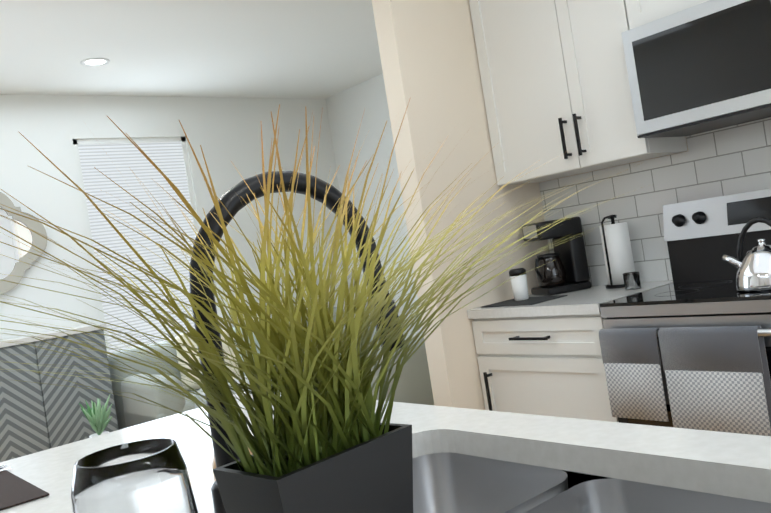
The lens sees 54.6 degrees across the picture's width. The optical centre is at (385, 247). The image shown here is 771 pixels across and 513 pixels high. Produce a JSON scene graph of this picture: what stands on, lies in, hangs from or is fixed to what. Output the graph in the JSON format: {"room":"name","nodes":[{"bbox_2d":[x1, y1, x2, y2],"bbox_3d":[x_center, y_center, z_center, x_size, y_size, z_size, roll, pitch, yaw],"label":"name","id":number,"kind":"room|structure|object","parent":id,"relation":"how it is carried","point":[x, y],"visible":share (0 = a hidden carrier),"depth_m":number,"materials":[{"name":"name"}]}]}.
{"room":"kitchen","nodes":[
{"label":"kitchen","id":0,"kind":"room"},
{"bbox_2d":[0,94,355,339],"bbox_3d":[-3.096,0.342,5.098,7.060,2.800,0.120,-9,0,-40],"label":"wall","id":1,"kind":"structure","parent":0,"point":[223,132],"depth_m":6.06,"materials":[{"name":"white paint"}]},
{"bbox_2d":[0,192,46,293],"bbox_3d":[-2.800,-0.042,5.286,0.760,0.760,0.039,-9,0,-40],"label":"mirror","id":2,"kind":"object","parent":1,"relation":"attached to","point":[9,267],"visible":0.92,"depth_m":5.38,"materials":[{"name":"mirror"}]},
{"bbox_2d":[72,137,198,354],"bbox_3d":[-1.933,-0.017,6.059,0.940,1.760,0.100,-9,0,-40],"label":"window","id":3,"kind":"structure","parent":1,"relation":"in","point":[77,142],"depth_m":5.85,"materials":[{"name":"white"}]},
{"bbox_2d":[78,142,195,352],"bbox_3d":[-1.934,-0.012,6.060,0.860,1.690,0.005,-9,0,-40],"label":"window blinds","id":4,"kind":"object","parent":3,"relation":"attached to","point":[167,158],"visible":0.57,"depth_m":6.01,"materials":[{"name":"white plastic"}]},
{"bbox_2d":[0,0,382,98],"bbox_3d":[-0.513,-1.546,1.678,7.300,0.120,9.020,-9,0,-40],"label":"ceiling","id":5,"kind":"structure","parent":0,"point":[317,49],"depth_m":5.04,"materials":[{"name":"white paint"}]},
{"bbox_2d":[80,58,109,65],"bbox_3d":[-1.955,-1.249,5.031,0.190,0.004,0.190,-9,0,-40],"label":"recessed light","id":6,"kind":"object","parent":5,"relation":"in","point":[95,61],"visible":1,"depth_m":5.03,"materials":[{"name":"white plastic"}]},
{"bbox_2d":[326,73,421,334],"bbox_3d":[0.717,-0.245,6.071,0.120,2.800,3.550,-9,0,-40],"label":"wall","id":7,"kind":"structure","parent":0,"point":[346,108],"depth_m":6.88,"materials":[{"name":"white paint"}]},
{"bbox_2d":[372,0,549,409],"bbox_3d":[0.939,-0.286,4.029,2.140,2.800,0.120,-9,0,-40],"label":"wall","id":8,"kind":"structure","parent":0,"point":[429,58],"depth_m":3.42,"materials":[{"name":"beige paint"}]},
{"bbox_2d":[539,136,687,182],"bbox_3d":[2.534,-0.540,1.816,0.120,2.800,5.590,-9,0,-40],"label":"wall","id":9,"kind":"structure","parent":0,"point":[624,164],"depth_m":3.44,"materials":[{"name":"beige paint"}]},
{"bbox_2d":[469,0,584,185],"bbox_3d":[0.746,-0.920,3.516,0.320,1.170,0.545,-9,0,-40],"label":"upper cabinet","id":10,"kind":"object","parent":9,"relation":"attached to","point":[510,41],"depth_m":3.48,"materials":[{"name":"white wood"}]},
{"bbox_2d":[537,0,687,175],"bbox_3d":[0.984,-0.958,3.226,0.320,1.170,0.446,-9,0,-40],"label":"upper cabinet","id":11,"kind":"object","parent":9,"relation":"attached to","point":[554,78],"depth_m":3.17,"materials":[{"name":"white wood"}]},
{"bbox_2d":[539,117,770,285],"bbox_3d":[1.550,-0.212,2.947,0.008,0.660,2.298,-9,0,-40],"label":"tile backsplash","id":12,"kind":"structure","parent":9,"relation":"attached to","point":[731,160],"depth_m":3.36,"materials":[{"name":"white tile"}]},
{"bbox_2d":[641,0,708,23],"bbox_3d":[1.292,-1.256,2.805,0.320,0.678,0.768,-9,0,-40],"label":"upper cabinet","id":13,"kind":"object","parent":9,"relation":"attached to","point":[652,10],"depth_m":2.88,"materials":[{"name":"white wood"}]},
{"bbox_2d":[621,0,770,137],"bbox_3d":[1.332,-0.698,2.765,0.431,0.423,0.764,-9,0,-40],"label":"over-the-range microwave","id":14,"kind":"object","parent":13,"relation":"attached to","point":[701,67],"visible":1,"depth_m":2.74,"materials":[{"name":"silver metal"}]},
{"bbox_3d":[-0.817,1.459,2.585,7.300,0.120,11.400,-9,0,-40],"label":"floor","id":15,"kind":"structure","parent":0,"visible":0},
{"bbox_2d":[0,323,118,461],"bbox_3d":[-2.425,1.132,5.193,0.980,1.035,0.417,-9,0,-40],"label":"sideboard","id":16,"kind":"object","parent":15,"relation":"on","point":[38,416],"visible":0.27,"depth_m":5.07,"materials":[{"name":"grey wood"}]},
{"bbox_2d":[108,307,378,429],"bbox_3d":[-0.979,1.003,6.007,2.170,0.851,0.940,-9,0,-40],"label":"loveseat","id":17,"kind":"object","parent":15,"relation":"on","point":[131,412],"visible":0.19,"depth_m":5.51,"materials":[{"name":"grey fabric"}]},
{"bbox_2d":[194,331,433,408],"bbox_3d":[-0.373,0.946,4.054,2.930,0.772,1.000,-9,0,-40],"label":"sofa","id":18,"kind":"object","parent":15,"relation":"on","point":[414,385],"depth_m":3.86,"materials":[{"name":"grey fabric"}]},
{"bbox_2d":[0,392,770,512],"bbox_3d":[-0.009,0.797,0.834,1.146,0.930,2.085,-9,0,-40],"label":"kitchen island","id":19,"kind":"object","parent":15,"relation":"on","point":[466,460],"visible":0.42,"depth_m":1.15,"materials":[{"name":"grey stone"}]},
{"bbox_2d":[0,464,48,510],"bbox_3d":[-0.861,0.354,1.232,0.480,0.208,0.387,-9,0,-40],"label":"place setting","id":20,"kind":"object","parent":19,"relation":"on","point":[15,490],"visible":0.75,"depth_m":1.29,"materials":[{"name":"brown ceramic"}]},
{"bbox_2d":[71,438,197,512],"bbox_3d":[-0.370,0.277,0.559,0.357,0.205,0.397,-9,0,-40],"label":"drinking glass","id":21,"kind":"object","parent":19,"relation":"on","point":[147,476],"visible":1,"depth_m":0.50,"materials":[{"name":"clear glass"}]},
{"bbox_2d":[212,392,252,481],"bbox_3d":[-0.189,0.271,0.941,0.059,0.165,0.058,-9,0,-40],"label":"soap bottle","id":22,"kind":"object","parent":19,"relation":"on","point":[213,462],"visible":0.04,"depth_m":0.93,"materials":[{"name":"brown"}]},
{"bbox_2d":[189,170,404,512],"bbox_3d":[-0.090,0.123,0.858,0.290,0.427,0.056,-9,0,-40],"label":"faucet","id":23,"kind":"object","parent":19,"relation":"on","point":[232,201],"visible":0.4,"depth_m":0.81,"materials":[{"name":"black metal"}]},
{"bbox_2d":[0,97,653,512],"bbox_3d":[-0.064,0.104,0.618,0.893,0.453,0.309,-9,0,-40],"label":"potted plant","id":24,"kind":"object","parent":19,"relation":"on","point":[322,437],"visible":1,"depth_m":0.60,"materials":[{"name":"green plant"}]},
{"bbox_2d":[472,308,618,421],"bbox_3d":[0.922,0.687,3.349,0.640,0.879,0.700,-9,0,-40],"label":"base cabinet","id":25,"kind":"object","parent":15,"relation":"on","point":[544,358],"depth_m":3.12,"materials":[{"name":"white wood"}]},
{"bbox_2d":[467,280,672,319],"bbox_3d":[0.846,0.233,3.346,0.656,0.041,0.705,-9,0,-40],"label":"countertop","id":26,"kind":"structure","parent":25,"relation":"on","point":[585,302],"depth_m":3.16,"materials":[{"name":"white stone"}]},
{"bbox_2d":[481,295,567,307],"bbox_3d":[0.625,0.243,3.379,0.250,0.004,0.300,-9,0,-40],"label":"placemat","id":27,"kind":"object","parent":26,"relation":"on","point":[529,301],"visible":0.86,"depth_m":3.34,"materials":[{"name":"grey"}]},
{"bbox_2d":[509,268,528,300],"bbox_3d":[0.615,0.169,3.432,0.078,0.145,0.078,-9,0,-40],"label":"travel mug","id":28,"kind":"object","parent":27,"relation":"on","point":[519,287],"visible":1,"depth_m":3.40,"materials":[{"name":"white ceramic"}]},
{"bbox_2d":[522,216,591,294],"bbox_3d":[0.804,0.044,3.580,0.261,0.345,0.190,-9,0,-15],"label":"coffee maker","id":29,"kind":"object","parent":26,"relation":"on","point":[566,270],"visible":1,"depth_m":3.52,"materials":[{"name":"black plastic"}]},
{"bbox_2d":[599,215,634,288],"bbox_3d":[1.049,0.014,3.392,0.165,0.328,0.150,-9,0,-40],"label":"paper towel holder","id":30,"kind":"object","parent":26,"relation":"on","point":[617,250],"visible":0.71,"depth_m":3.34,"materials":[{"name":"white paper"}]},
{"bbox_2d":[623,271,640,289],"bbox_3d":[1.056,0.143,3.199,0.068,0.070,0.068,-9,0,-40],"label":"glass jar","id":31,"kind":"object","parent":26,"relation":"on","point":[632,281],"visible":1,"depth_m":3.17,"materials":[{"name":"clear glass"}]},
{"bbox_2d":[599,189,770,435],"bbox_3d":[1.339,0.430,2.738,0.716,1.255,0.808,-9,0,-40],"label":"range","id":32,"kind":"object","parent":15,"relation":"on","point":[689,347],"visible":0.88,"depth_m":2.65,"materials":[{"name":"silver metal"}]},
{"bbox_2d":[722,217,770,291],"bbox_3d":[1.288,0.018,2.587,0.208,0.244,0.249,-9,0,-40],"label":"kettle","id":33,"kind":"object","parent":32,"relation":"on","point":[753,268],"visible":1,"depth_m":2.54,"materials":[{"name":"silver metal"}]},
{"bbox_3d":[-1.602,1.324,4.232,0.800,0.397,0.540,-9,0,-40],"label":"coffee table","id":34,"kind":"object","parent":15,"relation":"on","visible":0},
{"bbox_2d":[79,395,111,437],"bbox_3d":[-1.626,0.984,4.223,0.173,0.280,0.193,-9,0,-40],"label":"potted plant","id":35,"kind":"object","parent":34,"relation":"on","point":[97,418],"visible":0.67,"depth_m":4.20,"materials":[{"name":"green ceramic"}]}
]}

